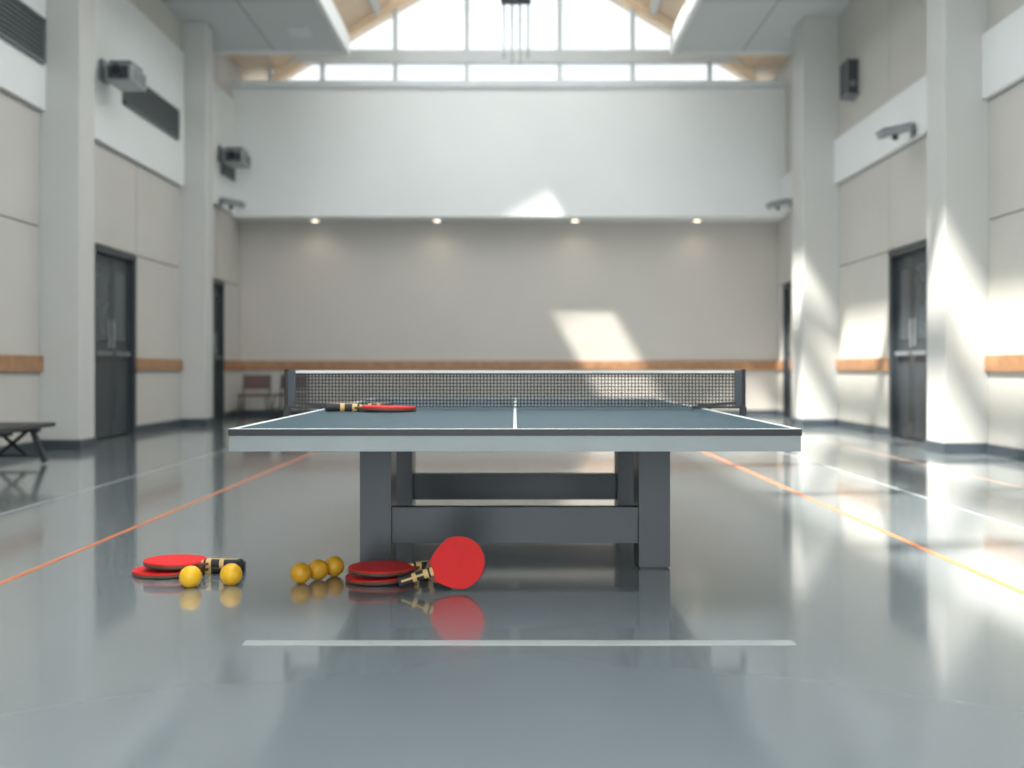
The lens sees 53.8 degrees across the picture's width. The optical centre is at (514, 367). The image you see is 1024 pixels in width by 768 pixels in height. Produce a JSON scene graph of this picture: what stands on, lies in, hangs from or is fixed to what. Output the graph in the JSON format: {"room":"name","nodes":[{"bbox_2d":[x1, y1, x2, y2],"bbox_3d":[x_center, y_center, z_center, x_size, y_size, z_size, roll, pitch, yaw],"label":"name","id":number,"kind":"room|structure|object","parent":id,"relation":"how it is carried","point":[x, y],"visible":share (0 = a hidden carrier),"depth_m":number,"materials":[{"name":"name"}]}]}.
{"room":"sports hall","nodes":[
{"label":"sports hall","id":0,"kind":"room"},
{"bbox_2d":[0,0,240,445],"bbox_3d":[-3.958,-1.820,4.730,0.135,5.000,19.460,0,0,0],"label":"wall","id":1,"kind":"structure","parent":0,"point":[139,167],"depth_m":10.37,"materials":[{"name":"beige paint"}]},
{"bbox_2d":[0,0,45,63],"bbox_3d":[-3.873,-2.685,7.900,0.035,0.370,0.800,0,0,0],"label":"vent grille","id":2,"kind":"object","parent":1,"relation":"attached to","point":[21,26],"visible":1,"depth_m":7.95,"materials":[{"name":"metal"}]},
{"bbox_2d":[0,355,241,371],"bbox_3d":[-3.925,-0.037,4.730,0.030,0.130,19.460,0,0,0],"label":"trim rail","id":3,"kind":"object","parent":1,"relation":"attached to","point":[8,363],"depth_m":9.38,"materials":[{"name":"brown wood"}]},
{"bbox_2d":[99,59,146,90],"bbox_3d":[-3.708,-2.773,9.465,0.352,0.238,0.449,0,0,0],"label":"projector","id":4,"kind":"object","parent":1,"relation":"attached to","point":[125,75],"visible":1,"depth_m":9.37,"materials":[{"name":"grey plastic"}]},
{"bbox_2d":[122,86,179,139],"bbox_3d":[-3.873,-2.790,10.800,0.035,0.340,1.600,0,0,0],"label":"vent grille","id":5,"kind":"object","parent":1,"relation":"attached to","point":[150,105],"visible":0.77,"depth_m":10.85,"materials":[{"name":"plastic"}]},
{"bbox_2d":[221,147,234,180],"bbox_3d":[-3.873,-2.745,13.625,0.035,0.350,0.550,0,0,0],"label":"vent grille","id":6,"kind":"object","parent":1,"relation":"attached to","point":[227,171],"visible":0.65,"depth_m":13.60,"materials":[{"name":"plastic"}]},
{"bbox_2d":[219,197,245,209],"bbox_3d":[-3.726,-2.162,13.300,0.317,0.166,0.204,0,0,0],"label":"floodlight","id":7,"kind":"object","parent":1,"relation":"attached to","point":[231,203],"visible":1,"depth_m":13.21,"materials":[{"name":"grey plastic"}]},
{"bbox_2d":[218,145,250,167],"bbox_3d":[-3.710,-2.795,13.264,0.370,0.250,0.473,0,0,0],"label":"projector","id":8,"kind":"object","parent":1,"relation":"attached to","point":[234,157],"visible":1,"depth_m":13.14,"materials":[{"name":"grey plastic"}]},
{"bbox_2d":[162,0,349,55],"bbox_3d":[-3.065,-4.170,4.025,1.850,0.260,18.050,0,0,0],"label":"ceiling soffit","id":9,"kind":"structure","parent":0,"point":[240,27],"depth_m":12.02,"materials":[{"name":"white paint"}]},
{"bbox_2d":[239,222,776,409],"bbox_3d":[-0.100,-0.770,14.660,8.400,2.900,0.400,0,0,0],"label":"wall","id":10,"kind":"structure","parent":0,"point":[310,291],"depth_m":14.46,"materials":[{"name":"white paint"}]},
{"bbox_2d":[0,410,240,453],"bbox_3d":[-3.768,0.637,4.730,0.345,0.085,19.460,0,0,0],"label":"baseboard","id":11,"kind":"structure","parent":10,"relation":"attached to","point":[82,444],"depth_m":8.55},
{"bbox_2d":[241,410,775,415],"bbox_3d":[-0.095,0.640,14.450,7.690,0.080,0.020,0,0,0],"label":"baseboard","id":12,"kind":"structure","parent":10,"relation":"attached to","point":[246,412],"depth_m":14.44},
{"bbox_2d":[242,361,774,369],"bbox_3d":[-0.095,-0.037,14.445,7.690,0.130,0.030,0,0,0],"label":"trim rail","id":13,"kind":"object","parent":10,"relation":"attached to","point":[246,365],"depth_m":14.43,"materials":[{"name":"brown wood"}]},
{"bbox_2d":[776,410,1023,460],"bbox_3d":[3.538,0.637,4.730,0.425,0.085,19.460,0,0,0],"label":"baseboard","id":14,"kind":"structure","parent":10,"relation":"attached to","point":[939,447],"depth_m":8.13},
{"bbox_2d":[230,80,786,221],"bbox_3d":[-0.095,-3.038,14.405,7.850,1.885,0.910,0,0,0],"label":"wall","id":15,"kind":"structure","parent":0,"point":[323,150],"depth_m":14.00,"materials":[{"name":"white paint"}]},
{"bbox_2d":[241,0,776,79],"bbox_3d":[-0.075,-5.091,14.420,8.050,2.303,0.140,0,0,0],"label":"window","id":16,"kind":"structure","parent":15,"relation":"in","point":[408,39],"depth_m":14.45,"materials":[{"name":"glass"}]},
{"bbox_2d":[228,0,788,69],"bbox_3d":[0.000,-5.335,4.850,8.600,2.130,20.300,0,0,0],"label":"ceiling","id":17,"kind":"structure","parent":0,"point":[351,12],"depth_m":14.11,"materials":[{"name":"white paint"}]},
{"bbox_2d":[369,0,660,13],"bbox_3d":[0.000,-5.234,4.550,6.761,2.132,19.500,0,0,0],"label":"trim","id":18,"kind":"structure","parent":17,"relation":"attached to","point":[375,4],"depth_m":14.05,"materials":[{"name":"paint"}]},
{"bbox_2d":[501,0,530,63],"bbox_3d":[0.010,-4.580,10.000,0.300,3.120,0.160,0,0,0],"label":"pendant light","id":19,"kind":"object","parent":18,"relation":"hanging from","point":[503,2],"visible":1,"depth_m":9.99,"materials":[{"name":"plastic"}]},
{"bbox_2d":[0,416,1023,767],"bbox_3d":[-0.100,0.730,4.880,8.400,0.100,20.360,0,0,0],"label":"floor","id":20,"kind":"structure","parent":0,"point":[904,655],"depth_m":2.69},
{"bbox_2d":[0,422,55,462],"bbox_3d":[-3.550,0.534,6.625,0.471,0.278,1.450,0,0,0],"label":"bench","id":21,"kind":"object","parent":20,"relation":"on","point":[33,428],"visible":1,"depth_m":7.14,"materials":[{"name":"metal"}]},
{"bbox_2d":[0,449,228,514],"bbox_3d":[-2.390,0.679,4.050,0.020,0.002,17.900,0,0,0],"label":"court line","id":22,"kind":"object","parent":20,"relation":"on","point":[227,449],"depth_m":5.78,"materials":[{"name":"white paint"}]},
{"bbox_2d":[38,0,212,439],"bbox_3d":[-3.785,-1.700,6.185,0.350,4.760,11.970,0,0,0],"label":"trim column","id":23,"kind":"structure","parent":20,"relation":"on","point":[66,226],"depth_m":8.42,"materials":[{"name":"white paint"}]},
{"bbox_2d":[0,452,314,584],"bbox_3d":[-1.623,0.679,4.050,0.023,0.002,17.900,0,0,0],"label":"court line","id":24,"kind":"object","parent":20,"relation":"on","point":[205,497],"depth_m":4.19,"materials":[{"name":"paint"}]},
{"bbox_2d":[132,561,245,579],"bbox_3d":[-1.081,0.668,3.349,0.361,0.035,0.210,-1,0,-8],"label":"paddle","id":25,"kind":"object","parent":20,"relation":"on","point":[141,572],"visible":0.52,"depth_m":3.27,"materials":[{"name":"red rubber"}]},
{"bbox_2d":[143,554,242,569],"bbox_3d":[-1.063,0.642,3.332,0.322,0.032,0.188,1,0,3],"label":"paddle","id":26,"kind":"object","parent":25,"relation":"on","point":[175,561],"visible":0.91,"depth_m":3.31,"materials":[{"name":"red rubber"}]},
{"bbox_2d":[179,565,201,587],"bbox_3d":[-1.005,0.646,3.125,0.068,0.068,0.068,0,0,27],"label":"ball","id":27,"kind":"object","parent":20,"relation":"on","point":[190,576],"visible":1,"depth_m":3.10,"materials":[{"name":"yellow plastic"}]},
{"bbox_2d":[220,563,241,584],"bbox_3d":[-0.889,0.646,3.160,0.068,0.068,0.068,0,0,29],"label":"ball","id":28,"kind":"object","parent":20,"relation":"on","point":[231,573],"visible":1,"depth_m":3.14,"materials":[{"name":"yellow plastic"}]},
{"bbox_2d":[237,375,270,417],"bbox_3d":[-3.602,0.389,13.967,0.424,0.586,0.459,0,0,-6],"label":"chair","id":29,"kind":"object","parent":20,"relation":"on","point":[249,381],"visible":0.98,"depth_m":14.14,"materials":[{"name":"plastic"}]},
{"bbox_2d":[271,375,307,417],"bbox_3d":[-3.119,0.389,13.998,0.424,0.586,0.459,0,0,3],"label":"chair","id":30,"kind":"object","parent":20,"relation":"on","point":[280,395],"visible":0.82,"depth_m":14.16,"materials":[{"name":"plastic"}]},
{"bbox_2d":[290,562,311,583],"bbox_3d":[-0.676,0.647,3.185,0.066,0.066,0.066,0,0,22],"label":"ball","id":31,"kind":"object","parent":20,"relation":"on","point":[300,573],"visible":1,"depth_m":3.16,"materials":[{"name":"yellow plastic"}]},
{"bbox_2d":[309,559,327,579],"bbox_3d":[-0.632,0.647,3.237,0.066,0.066,0.066,0,0,24],"label":"ball","id":32,"kind":"object","parent":20,"relation":"on","point":[319,568],"visible":0.9,"depth_m":3.21,"materials":[{"name":"yellow plastic"}]},
{"bbox_2d":[325,556,343,576],"bbox_3d":[-0.590,0.647,3.292,0.066,0.066,0.066,0,0,25],"label":"ball","id":33,"kind":"object","parent":20,"relation":"on","point":[335,564],"visible":0.81,"depth_m":3.27,"materials":[{"name":"yellow plastic"}]},
{"bbox_2d":[345,569,427,585],"bbox_3d":[-0.376,0.668,3.243,0.335,0.033,0.195,-2,0,-8],"label":"paddle","id":34,"kind":"object","parent":20,"relation":"on","point":[350,579],"visible":0.34,"depth_m":3.16,"materials":[{"name":"red rubber"}]},
{"bbox_2d":[348,560,427,576],"bbox_3d":[-0.370,0.642,3.249,0.335,0.033,0.195,1,-1,-24],"label":"paddle","id":35,"kind":"object","parent":34,"relation":"on","point":[381,568],"visible":0.8,"depth_m":3.19,"materials":[{"name":"red rubber"}]},
{"bbox_2d":[397,536,484,588],"bbox_3d":[-0.225,0.594,3.082,0.272,0.161,0.039,0,0,8],"label":"paddle","id":36,"kind":"object","parent":20,"relation":"on","point":[458,562],"visible":1,"depth_m":3.07,"materials":[{"name":"red rubber"}]},
{"bbox_2d":[228,398,801,567],"bbox_3d":[0.000,0.421,4.050,1.525,0.518,2.740,0,0,0],"label":"table","id":37,"kind":"object","parent":20,"relation":"on","point":[641,440],"visible":0.81,"depth_m":3.42,"materials":[{"name":"metal"}]},
{"bbox_2d":[325,403,415,411],"bbox_3d":[-0.538,0.149,3.766,0.335,0.033,0.195,1,0,-4],"label":"paddle","id":38,"kind":"object","parent":37,"relation":"on","point":[332,407],"visible":1,"depth_m":3.74,"materials":[{"name":"red rubber"}]},
{"bbox_2d":[366,403,391,404],"bbox_3d":[-0.609,0.151,3.945,0.258,0.025,0.150,-2,0,6],"label":"paddle","id":39,"kind":"object","parent":37,"relation":"on","point":[370,403],"visible":0.14,"depth_m":3.93,"materials":[{"name":"brown wood"}]},
{"bbox_2d":[283,369,746,416],"bbox_3d":[0.000,0.129,4.050,1.854,0.246,0.036,0,0,0],"label":"net","id":40,"kind":"object","parent":37,"relation":"attached to","point":[290,401],"visible":0.86,"depth_m":4.05,"materials":[{"name":"fabric"}]},
{"bbox_2d":[242,640,795,644],"bbox_3d":[0.010,0.679,2.495,1.360,0.002,0.040,0,0,0],"label":"floor line","id":41,"kind":"object","parent":20,"relation":"on","point":[247,642],"depth_m":2.49,"materials":[{"name":"white paint"}]},
{"bbox_2d":[705,452,1023,594],"bbox_3d":[1.536,0.679,4.050,0.023,0.002,17.900,0,0,0],"label":"court line","id":42,"kind":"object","parent":20,"relation":"on","point":[787,488],"depth_m":4.04,"materials":[{"name":"paint"}]},
{"bbox_2d":[792,0,989,442],"bbox_3d":[3.555,-1.700,6.185,0.430,4.760,11.970,0,0,0],"label":"column","id":43,"kind":"structure","parent":20,"relation":"on","point":[957,112],"depth_m":8.16,"materials":[{"name":"white paint"}]},
{"bbox_2d":[781,452,1023,529],"bbox_3d":[2.150,0.679,4.050,0.020,0.002,17.900,0,0,0],"label":"court line","id":44,"kind":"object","parent":20,"relation":"on","point":[781,452],"depth_m":5.33,"materials":[{"name":"white paint"}]},
{"bbox_2d":[804,436,1022,487],"bbox_3d":[2.877,0.679,4.050,0.015,0.001,17.900,0,0,0],"label":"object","id":45,"kind":"structure","parent":20,"relation":"on","point":[804,436],"depth_m":6.99,"materials":[{"name":"white paint"}]},
{"bbox_2d":[670,0,852,55],"bbox_3d":[2.900,-4.170,4.025,1.800,0.260,18.050,0,0,0],"label":"ceiling soffit","id":46,"kind":"structure","parent":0,"point":[702,27],"depth_m":12.02,"materials":[{"name":"white paint"}]},
{"bbox_2d":[777,0,1023,448],"bbox_3d":[3.768,-1.820,4.730,0.135,5.000,19.460,0,0,0],"label":"wall","id":47,"kind":"structure","parent":0,"point":[882,189],"depth_m":10.00,"materials":[{"name":"beige paint"}]},
{"bbox_2d":[766,198,791,210],"bbox_3d":[3.536,-2.182,13.500,0.317,0.166,0.204,0,0,0],"label":"floodlight","id":48,"kind":"object","parent":47,"relation":"attached to","point":[777,204],"visible":1,"depth_m":13.41,"materials":[{"name":"grey plastic"}]},
{"bbox_2d":[839,58,858,100],"bbox_3d":[3.680,-3.180,11.117,0.140,0.400,0.265,0,0,0],"label":"wall speaker","id":49,"kind":"object","parent":47,"relation":"attached to","point":[848,69],"visible":1,"depth_m":11.00,"materials":[{"name":"grey plastic"}]},
{"bbox_2d":[875,122,914,140],"bbox_3d":[3.536,-2.182,9.360,0.317,0.166,0.204,0,0,0],"label":"floodlight","id":50,"kind":"object","parent":47,"relation":"attached to","point":[893,132],"visible":1,"depth_m":9.28,"materials":[{"name":"grey plastic"}]},
{"bbox_2d":[775,354,1023,371],"bbox_3d":[3.735,-0.037,4.730,0.030,0.130,19.460,0,0,0],"label":"trim rail","id":51,"kind":"object","parent":47,"relation":"attached to","point":[1010,362],"depth_m":10.10,"materials":[{"name":"brown wood"}]},
{"bbox_3d":[-4.162,-1.820,4.880,0.275,5.000,20.360,0,0,0],"label":"wall","id":52,"kind":"structure","parent":0,"visible":0},
{"bbox_2d":[94,244,136,437],"bbox_3d":[-3.970,-0.240,9.930,0.100,1.840,1.052,0,0,0],"label":"door","id":53,"kind":"structure","parent":52,"relation":"in","point":[115,271],"depth_m":10.01,"materials":[{"name":"metal"}]},
{"bbox_2d":[213,279,223,418],"bbox_3d":[-3.970,-0.240,13.335,0.100,1.840,0.562,0,0,0],"label":"door","id":54,"kind":"structure","parent":52,"relation":"in","point":[218,286],"depth_m":13.54,"materials":[{"name":"metal"}]},
{"bbox_3d":[3.972,-1.820,4.880,0.275,5.000,20.360,0,0,0],"label":"wall","id":55,"kind":"structure","parent":0,"visible":0},
{"bbox_2d":[783,283,790,417],"bbox_3d":[3.780,-0.240,13.875,0.100,1.840,0.342,0,0,0],"label":"door","id":56,"kind":"structure","parent":55,"relation":"in","point":[786,287],"depth_m":13.99,"materials":[{"name":"metal"}]},
{"bbox_2d":[889,240,926,439],"bbox_3d":[3.780,-0.240,9.590,0.100,1.840,0.972,0,0,0],"label":"door","id":57,"kind":"structure","parent":55,"relation":"in","point":[908,264],"depth_m":9.72,"materials":[{"name":"metal"}]}
]}

